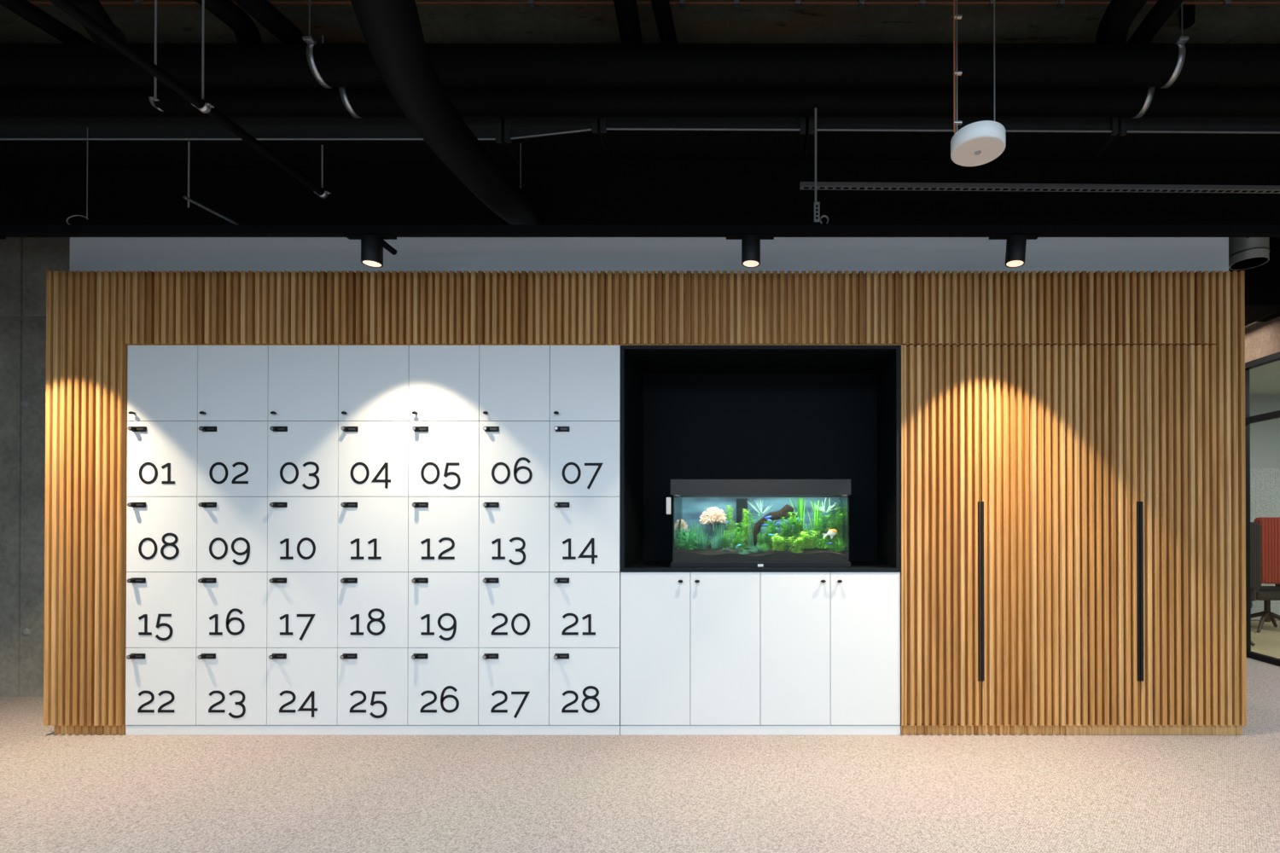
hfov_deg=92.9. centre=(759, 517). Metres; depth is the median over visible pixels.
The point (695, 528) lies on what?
plant
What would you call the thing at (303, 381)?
locker
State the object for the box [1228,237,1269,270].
ventilation duct
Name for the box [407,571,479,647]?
locker
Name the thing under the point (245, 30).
flexible duct
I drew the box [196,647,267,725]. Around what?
locker
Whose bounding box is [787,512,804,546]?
plant
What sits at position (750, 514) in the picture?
plant
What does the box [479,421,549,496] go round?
locker
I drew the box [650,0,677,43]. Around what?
pipe
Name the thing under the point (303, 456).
locker
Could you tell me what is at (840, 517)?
plant
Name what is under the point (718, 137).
air duct
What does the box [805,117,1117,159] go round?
air duct
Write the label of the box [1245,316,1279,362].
wall
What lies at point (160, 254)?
wall
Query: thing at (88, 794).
floor
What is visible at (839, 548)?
plant
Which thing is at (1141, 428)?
door
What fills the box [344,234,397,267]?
spotlight
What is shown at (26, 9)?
drain pipe
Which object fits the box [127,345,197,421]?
locker
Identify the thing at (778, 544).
plant
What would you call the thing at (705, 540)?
plant
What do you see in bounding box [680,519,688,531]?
coral
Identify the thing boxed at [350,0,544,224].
ventilation duct
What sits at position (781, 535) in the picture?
plant
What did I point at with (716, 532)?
plant
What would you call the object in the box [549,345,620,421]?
locker
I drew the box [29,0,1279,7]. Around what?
conduit
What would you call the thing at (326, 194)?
rod
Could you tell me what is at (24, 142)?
air duct
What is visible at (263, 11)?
flexible duct
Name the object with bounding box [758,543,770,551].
plant
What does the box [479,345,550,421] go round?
locker
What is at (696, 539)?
plant
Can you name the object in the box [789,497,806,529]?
plant
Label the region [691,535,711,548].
plant
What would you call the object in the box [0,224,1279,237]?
track
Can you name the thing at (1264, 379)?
ceiling
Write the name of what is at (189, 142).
rod
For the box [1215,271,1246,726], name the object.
slatted panel
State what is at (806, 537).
plant
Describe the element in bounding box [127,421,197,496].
locker
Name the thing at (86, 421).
slatted panel
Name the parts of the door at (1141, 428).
door, handle, handle, door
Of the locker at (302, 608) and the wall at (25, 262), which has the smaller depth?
the locker at (302, 608)
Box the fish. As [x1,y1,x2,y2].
[822,528,837,540]
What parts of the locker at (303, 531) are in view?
turn knob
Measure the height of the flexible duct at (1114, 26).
0.136 m
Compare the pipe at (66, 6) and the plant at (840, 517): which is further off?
the plant at (840, 517)
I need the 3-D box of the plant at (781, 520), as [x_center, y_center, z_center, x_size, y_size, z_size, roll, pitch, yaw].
[0.165,0.087,3.707,0.085,0.178,0.094,0,0,-21]
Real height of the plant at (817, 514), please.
0.281 m
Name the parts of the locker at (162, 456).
turn knob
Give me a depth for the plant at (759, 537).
3.57 m
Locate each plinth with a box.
[125,725,620,735]
[620,725,900,735]
[900,723,1242,735]
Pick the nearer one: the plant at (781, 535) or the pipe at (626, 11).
the pipe at (626, 11)
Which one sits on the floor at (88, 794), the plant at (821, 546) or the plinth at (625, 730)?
the plinth at (625, 730)
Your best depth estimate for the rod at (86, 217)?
3.25 m
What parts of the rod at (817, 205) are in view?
rod, plate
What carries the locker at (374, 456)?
on the locker at (373, 532)
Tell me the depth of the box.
3.78 m
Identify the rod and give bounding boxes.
[66,128,87,224]
[148,0,163,111]
[187,140,190,207]
[191,0,214,113]
[313,34,331,198]
[520,143,521,180]
[814,107,828,224]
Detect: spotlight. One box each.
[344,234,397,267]
[725,234,773,267]
[989,234,1039,267]
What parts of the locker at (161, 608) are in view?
turn knob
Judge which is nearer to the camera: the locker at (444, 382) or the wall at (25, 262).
the locker at (444, 382)
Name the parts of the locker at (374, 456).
turn knob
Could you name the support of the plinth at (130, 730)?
on the floor at (88, 794)
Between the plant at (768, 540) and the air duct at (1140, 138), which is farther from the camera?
the plant at (768, 540)
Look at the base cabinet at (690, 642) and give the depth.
3.39 m
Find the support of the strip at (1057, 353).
on the floor at (88, 794)
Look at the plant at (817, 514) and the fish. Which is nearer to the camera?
the fish
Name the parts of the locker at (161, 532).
turn knob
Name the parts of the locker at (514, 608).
turn knob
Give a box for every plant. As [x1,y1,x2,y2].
[675,529,701,550]
[678,522,690,544]
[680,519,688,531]
[681,534,692,548]
[685,522,709,538]
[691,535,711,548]
[692,530,701,550]
[697,533,711,550]
[709,533,721,549]
[711,534,722,549]
[712,518,730,540]
[719,535,732,548]
[721,530,730,548]
[723,535,733,548]
[724,505,736,540]
[728,534,744,547]
[732,532,740,549]
[733,522,747,549]
[734,547,749,554]
[741,508,753,546]
[744,532,753,548]
[747,499,774,513]
[747,513,762,546]
[748,542,767,552]
[756,534,763,546]
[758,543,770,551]
[762,520,781,528]
[762,526,771,548]
[763,519,778,548]
[768,533,779,548]
[771,535,785,551]
[779,517,792,548]
[779,519,793,534]
[779,528,788,549]
[785,536,804,553]
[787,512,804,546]
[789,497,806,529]
[792,523,802,546]
[798,530,820,549]
[803,523,812,535]
[806,500,829,540]
[810,499,841,512]
[811,518,821,546]
[812,535,832,549]
[817,509,833,546]
[824,521,838,549]
[827,532,842,548]
[828,538,845,552]
[829,500,840,541]
[832,506,843,546]
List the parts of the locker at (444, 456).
turn knob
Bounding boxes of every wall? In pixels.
[0,237,69,697]
[69,237,1228,273]
[1228,237,1279,321]
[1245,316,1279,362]
[1250,394,1279,620]
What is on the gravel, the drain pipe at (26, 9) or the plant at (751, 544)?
the plant at (751, 544)
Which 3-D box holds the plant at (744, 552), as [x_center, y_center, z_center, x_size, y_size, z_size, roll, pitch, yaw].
[-0.098,0.201,3.503,0.115,0.043,0.105,0,0,26]
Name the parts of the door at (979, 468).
door, handle, handle, door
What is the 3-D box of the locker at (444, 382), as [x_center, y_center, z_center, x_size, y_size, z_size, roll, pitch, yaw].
[-1.792,-0.760,3.632,0.399,0.431,0.524,0,0,0]
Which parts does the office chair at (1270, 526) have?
leg, leg, backrest, post, seat, leg, leg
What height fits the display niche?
1.288 m
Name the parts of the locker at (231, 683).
turn knob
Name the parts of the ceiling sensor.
rod, rod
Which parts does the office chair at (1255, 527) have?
armrest, backrest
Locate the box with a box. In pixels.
[736,498,747,545]
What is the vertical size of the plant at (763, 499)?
0.098 m
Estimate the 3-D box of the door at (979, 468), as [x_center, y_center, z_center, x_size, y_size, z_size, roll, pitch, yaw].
[1.251,0.105,3.678,0.813,2.156,0.624,0,0,0]
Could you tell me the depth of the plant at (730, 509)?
3.74 m
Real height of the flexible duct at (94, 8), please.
0.145 m
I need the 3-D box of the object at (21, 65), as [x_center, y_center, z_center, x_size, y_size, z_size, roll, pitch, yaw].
[1.000,-2.201,2.912,15.600,0.172,0.172,0,0,0]
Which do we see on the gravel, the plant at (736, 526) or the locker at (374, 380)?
the plant at (736, 526)
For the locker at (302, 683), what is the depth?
3.38 m
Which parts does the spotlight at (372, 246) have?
tilt lever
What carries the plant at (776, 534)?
on the gravel
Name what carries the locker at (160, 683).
on the plinth at (130, 730)
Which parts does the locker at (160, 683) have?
turn knob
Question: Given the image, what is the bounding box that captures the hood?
[670,479,850,497]
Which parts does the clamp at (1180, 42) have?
rod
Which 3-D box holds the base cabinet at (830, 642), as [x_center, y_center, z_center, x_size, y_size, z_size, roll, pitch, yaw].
[0.402,0.748,3.664,0.793,0.867,0.604,0,0,0]
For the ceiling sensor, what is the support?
hanging from the ceiling at (176, 23)
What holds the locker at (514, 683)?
on the plinth at (130, 730)
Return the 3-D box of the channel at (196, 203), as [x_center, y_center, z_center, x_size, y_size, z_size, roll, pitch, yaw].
[-3.075,-1.719,3.358,0.020,0.020,0.298,0,0,6]
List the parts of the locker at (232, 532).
turn knob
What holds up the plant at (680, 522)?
on the gravel
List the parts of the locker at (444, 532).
turn knob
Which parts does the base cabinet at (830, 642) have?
door, door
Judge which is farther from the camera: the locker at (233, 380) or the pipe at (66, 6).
the locker at (233, 380)
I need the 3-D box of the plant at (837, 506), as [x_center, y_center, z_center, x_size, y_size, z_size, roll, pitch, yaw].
[0.467,0.038,3.766,0.079,0.290,0.139,0,0,0]
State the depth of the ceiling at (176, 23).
3.23 m
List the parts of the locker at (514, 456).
turn knob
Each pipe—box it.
[0,0,94,43]
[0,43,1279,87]
[48,0,325,195]
[613,0,642,43]
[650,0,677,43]
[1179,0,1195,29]
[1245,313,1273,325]
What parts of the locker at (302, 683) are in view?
turn knob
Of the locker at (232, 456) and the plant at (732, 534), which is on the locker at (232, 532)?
the locker at (232, 456)
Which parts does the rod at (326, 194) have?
rod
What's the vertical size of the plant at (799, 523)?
0.146 m
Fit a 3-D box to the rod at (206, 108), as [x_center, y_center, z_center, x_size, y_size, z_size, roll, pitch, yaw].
[-2.430,-2.220,2.610,0.080,0.896,0.028,0,0,0]
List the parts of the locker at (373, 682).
turn knob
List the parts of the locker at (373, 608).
turn knob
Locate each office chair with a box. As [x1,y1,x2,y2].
[1250,517,1279,633]
[1250,522,1261,646]
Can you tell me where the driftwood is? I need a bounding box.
[751,504,803,546]
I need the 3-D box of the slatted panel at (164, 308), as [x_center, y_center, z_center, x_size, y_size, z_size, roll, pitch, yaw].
[-0.499,-1.184,3.690,6.192,0.418,0.614,0,0,0]
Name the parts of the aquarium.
glass, frame, pane, glass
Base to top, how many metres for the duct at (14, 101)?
0.172 m
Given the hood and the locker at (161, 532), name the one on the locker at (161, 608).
the locker at (161, 532)
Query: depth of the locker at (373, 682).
3.38 m
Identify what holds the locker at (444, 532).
on the locker at (444, 607)
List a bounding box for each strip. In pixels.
[900,344,907,726]
[1050,344,1065,726]
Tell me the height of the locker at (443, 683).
0.438 m
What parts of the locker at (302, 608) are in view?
turn knob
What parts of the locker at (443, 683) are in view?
turn knob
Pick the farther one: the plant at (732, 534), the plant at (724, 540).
the plant at (732, 534)
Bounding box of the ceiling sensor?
[950,0,1005,166]
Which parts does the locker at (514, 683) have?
turn knob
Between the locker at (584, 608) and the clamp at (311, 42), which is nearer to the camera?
the clamp at (311, 42)
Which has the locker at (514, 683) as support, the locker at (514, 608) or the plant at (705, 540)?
the locker at (514, 608)
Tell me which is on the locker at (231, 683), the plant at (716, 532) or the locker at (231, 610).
the locker at (231, 610)
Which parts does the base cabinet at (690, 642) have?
door, door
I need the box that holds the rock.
[719,548,743,553]
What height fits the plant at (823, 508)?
0.091 m
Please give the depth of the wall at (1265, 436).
7.25 m
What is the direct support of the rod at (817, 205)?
hanging from the duct at (14, 101)
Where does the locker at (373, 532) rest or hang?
on the locker at (373, 608)
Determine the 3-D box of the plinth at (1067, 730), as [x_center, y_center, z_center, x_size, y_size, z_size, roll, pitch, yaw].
[1.770,1.210,3.661,1.937,0.057,0.544,0,0,0]
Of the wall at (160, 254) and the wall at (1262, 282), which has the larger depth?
the wall at (1262, 282)
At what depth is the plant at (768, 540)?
3.60 m
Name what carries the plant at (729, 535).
on the gravel
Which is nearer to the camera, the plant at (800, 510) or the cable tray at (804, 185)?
the cable tray at (804, 185)
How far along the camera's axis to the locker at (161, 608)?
3.39 m
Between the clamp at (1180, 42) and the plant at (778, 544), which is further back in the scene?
the plant at (778, 544)
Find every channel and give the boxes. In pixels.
[182,195,238,224]
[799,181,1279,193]
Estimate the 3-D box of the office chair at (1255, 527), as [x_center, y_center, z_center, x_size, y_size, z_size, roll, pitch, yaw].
[4.568,0.645,5.941,0.498,1.190,0.552,0,0,0]
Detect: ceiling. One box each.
[0,0,1279,43]
[1249,360,1279,394]
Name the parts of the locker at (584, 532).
turn knob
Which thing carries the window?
in the wall at (1262, 339)
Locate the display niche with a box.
[620,345,900,572]
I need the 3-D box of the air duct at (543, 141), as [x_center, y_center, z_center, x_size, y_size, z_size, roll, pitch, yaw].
[-1.133,-2.180,3.371,0.502,0.282,0.262,0,0,0]
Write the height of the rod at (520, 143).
0.433 m
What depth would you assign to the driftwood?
3.67 m
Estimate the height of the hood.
0.088 m
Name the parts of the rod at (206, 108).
rod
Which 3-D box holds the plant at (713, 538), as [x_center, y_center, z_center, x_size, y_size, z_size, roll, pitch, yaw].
[-0.257,0.143,3.542,0.116,0.101,0.054,0,0,-22]
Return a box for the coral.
[698,506,727,524]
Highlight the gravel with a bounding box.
[674,541,847,561]
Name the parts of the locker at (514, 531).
turn knob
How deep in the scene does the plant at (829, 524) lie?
3.62 m
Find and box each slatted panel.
[43,271,127,735]
[125,271,1215,347]
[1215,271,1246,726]
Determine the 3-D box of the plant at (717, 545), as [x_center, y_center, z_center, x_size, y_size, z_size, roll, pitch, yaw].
[-0.245,0.144,3.551,0.110,0.096,0.051,0,0,-18]
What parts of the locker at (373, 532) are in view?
turn knob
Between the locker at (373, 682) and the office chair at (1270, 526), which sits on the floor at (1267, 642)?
the office chair at (1270, 526)
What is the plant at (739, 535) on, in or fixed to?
in the aquarium
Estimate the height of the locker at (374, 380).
0.431 m
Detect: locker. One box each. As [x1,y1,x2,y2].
[125,647,197,725]
[126,496,197,572]
[126,572,197,647]
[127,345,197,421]
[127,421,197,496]
[196,572,267,647]
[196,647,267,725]
[197,345,268,421]
[197,421,267,496]
[197,496,267,572]
[267,345,338,421]
[267,421,338,496]
[267,496,338,572]
[267,572,337,647]
[267,647,337,725]
[337,421,408,496]
[337,496,408,572]
[337,572,408,647]
[337,647,408,725]
[338,345,409,421]
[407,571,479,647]
[407,647,478,725]
[408,345,479,421]
[408,421,479,496]
[408,496,479,572]
[478,496,549,572]
[478,572,549,647]
[478,647,549,725]
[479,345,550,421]
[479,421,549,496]
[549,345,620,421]
[549,421,620,496]
[549,496,620,572]
[549,572,620,647]
[549,647,620,725]
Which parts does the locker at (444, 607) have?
turn knob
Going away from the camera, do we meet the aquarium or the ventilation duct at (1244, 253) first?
the aquarium
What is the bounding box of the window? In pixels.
[1245,351,1279,666]
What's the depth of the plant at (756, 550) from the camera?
3.52 m
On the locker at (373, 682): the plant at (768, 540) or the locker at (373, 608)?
the locker at (373, 608)
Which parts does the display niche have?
panel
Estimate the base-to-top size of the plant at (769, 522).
0.078 m
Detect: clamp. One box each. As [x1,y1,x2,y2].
[302,0,362,118]
[1132,1,1188,118]
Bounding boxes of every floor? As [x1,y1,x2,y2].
[0,657,1279,852]
[1250,620,1279,658]
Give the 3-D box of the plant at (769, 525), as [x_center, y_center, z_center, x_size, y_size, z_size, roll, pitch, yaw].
[0.077,0.107,3.657,0.096,0.182,0.087,0,0,35]
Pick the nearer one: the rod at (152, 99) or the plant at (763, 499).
the rod at (152, 99)
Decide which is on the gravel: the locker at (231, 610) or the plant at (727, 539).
the plant at (727, 539)
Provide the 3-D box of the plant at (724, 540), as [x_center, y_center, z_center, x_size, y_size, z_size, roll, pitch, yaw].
[-0.205,0.141,3.576,0.062,0.118,0.056,0,0,-8]
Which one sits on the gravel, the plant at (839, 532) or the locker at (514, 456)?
the plant at (839, 532)
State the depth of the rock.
3.50 m
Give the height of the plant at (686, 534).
0.117 m
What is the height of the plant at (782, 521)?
0.193 m
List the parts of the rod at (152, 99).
rod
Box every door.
[906,344,1051,726]
[1064,344,1217,726]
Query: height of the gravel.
0.124 m
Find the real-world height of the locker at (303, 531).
0.428 m
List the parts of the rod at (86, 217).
rod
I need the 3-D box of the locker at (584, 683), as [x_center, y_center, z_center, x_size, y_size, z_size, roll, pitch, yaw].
[-0.992,0.962,3.619,0.399,0.438,0.532,0,0,0]
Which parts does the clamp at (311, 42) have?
rod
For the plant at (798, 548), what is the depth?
3.48 m
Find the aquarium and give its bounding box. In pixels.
[670,479,850,567]
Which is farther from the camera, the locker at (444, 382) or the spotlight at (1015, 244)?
the locker at (444, 382)
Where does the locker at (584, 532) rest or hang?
on the locker at (584, 608)
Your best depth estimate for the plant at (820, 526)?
3.62 m
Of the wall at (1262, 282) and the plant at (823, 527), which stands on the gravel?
the plant at (823, 527)
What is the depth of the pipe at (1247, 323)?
5.07 m
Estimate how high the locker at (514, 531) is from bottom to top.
0.428 m
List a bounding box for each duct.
[0,87,1279,117]
[0,117,520,166]
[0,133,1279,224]
[69,0,126,52]
[194,0,262,43]
[233,0,306,43]
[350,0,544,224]
[504,117,609,166]
[599,117,805,157]
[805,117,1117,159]
[1094,117,1279,160]
[1095,0,1147,43]
[1126,0,1183,43]
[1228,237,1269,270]
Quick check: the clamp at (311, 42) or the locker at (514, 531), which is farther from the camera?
the locker at (514, 531)
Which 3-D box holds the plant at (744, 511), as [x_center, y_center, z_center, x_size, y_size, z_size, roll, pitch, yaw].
[-0.078,0.072,3.697,0.084,0.249,0.060,0,0,22]
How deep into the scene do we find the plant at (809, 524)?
3.64 m
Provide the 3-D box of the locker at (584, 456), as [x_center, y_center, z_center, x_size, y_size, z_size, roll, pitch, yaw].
[-0.992,-0.329,3.626,0.399,0.429,0.532,0,0,0]
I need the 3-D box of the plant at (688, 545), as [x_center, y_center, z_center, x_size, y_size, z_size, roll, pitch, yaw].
[-0.410,0.135,3.554,0.178,0.126,0.213,0,0,-6]
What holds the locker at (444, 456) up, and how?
on the locker at (444, 532)
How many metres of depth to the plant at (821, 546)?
3.54 m
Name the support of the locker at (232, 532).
on the locker at (231, 610)
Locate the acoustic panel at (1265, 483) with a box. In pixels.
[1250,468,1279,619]
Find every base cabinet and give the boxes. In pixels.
[620,572,760,725]
[760,572,900,725]
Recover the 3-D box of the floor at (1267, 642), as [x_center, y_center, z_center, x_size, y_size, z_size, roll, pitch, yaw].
[6.695,1.233,3.808,4.610,0.001,6.850,0,0,0]
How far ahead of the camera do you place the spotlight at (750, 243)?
2.95 m

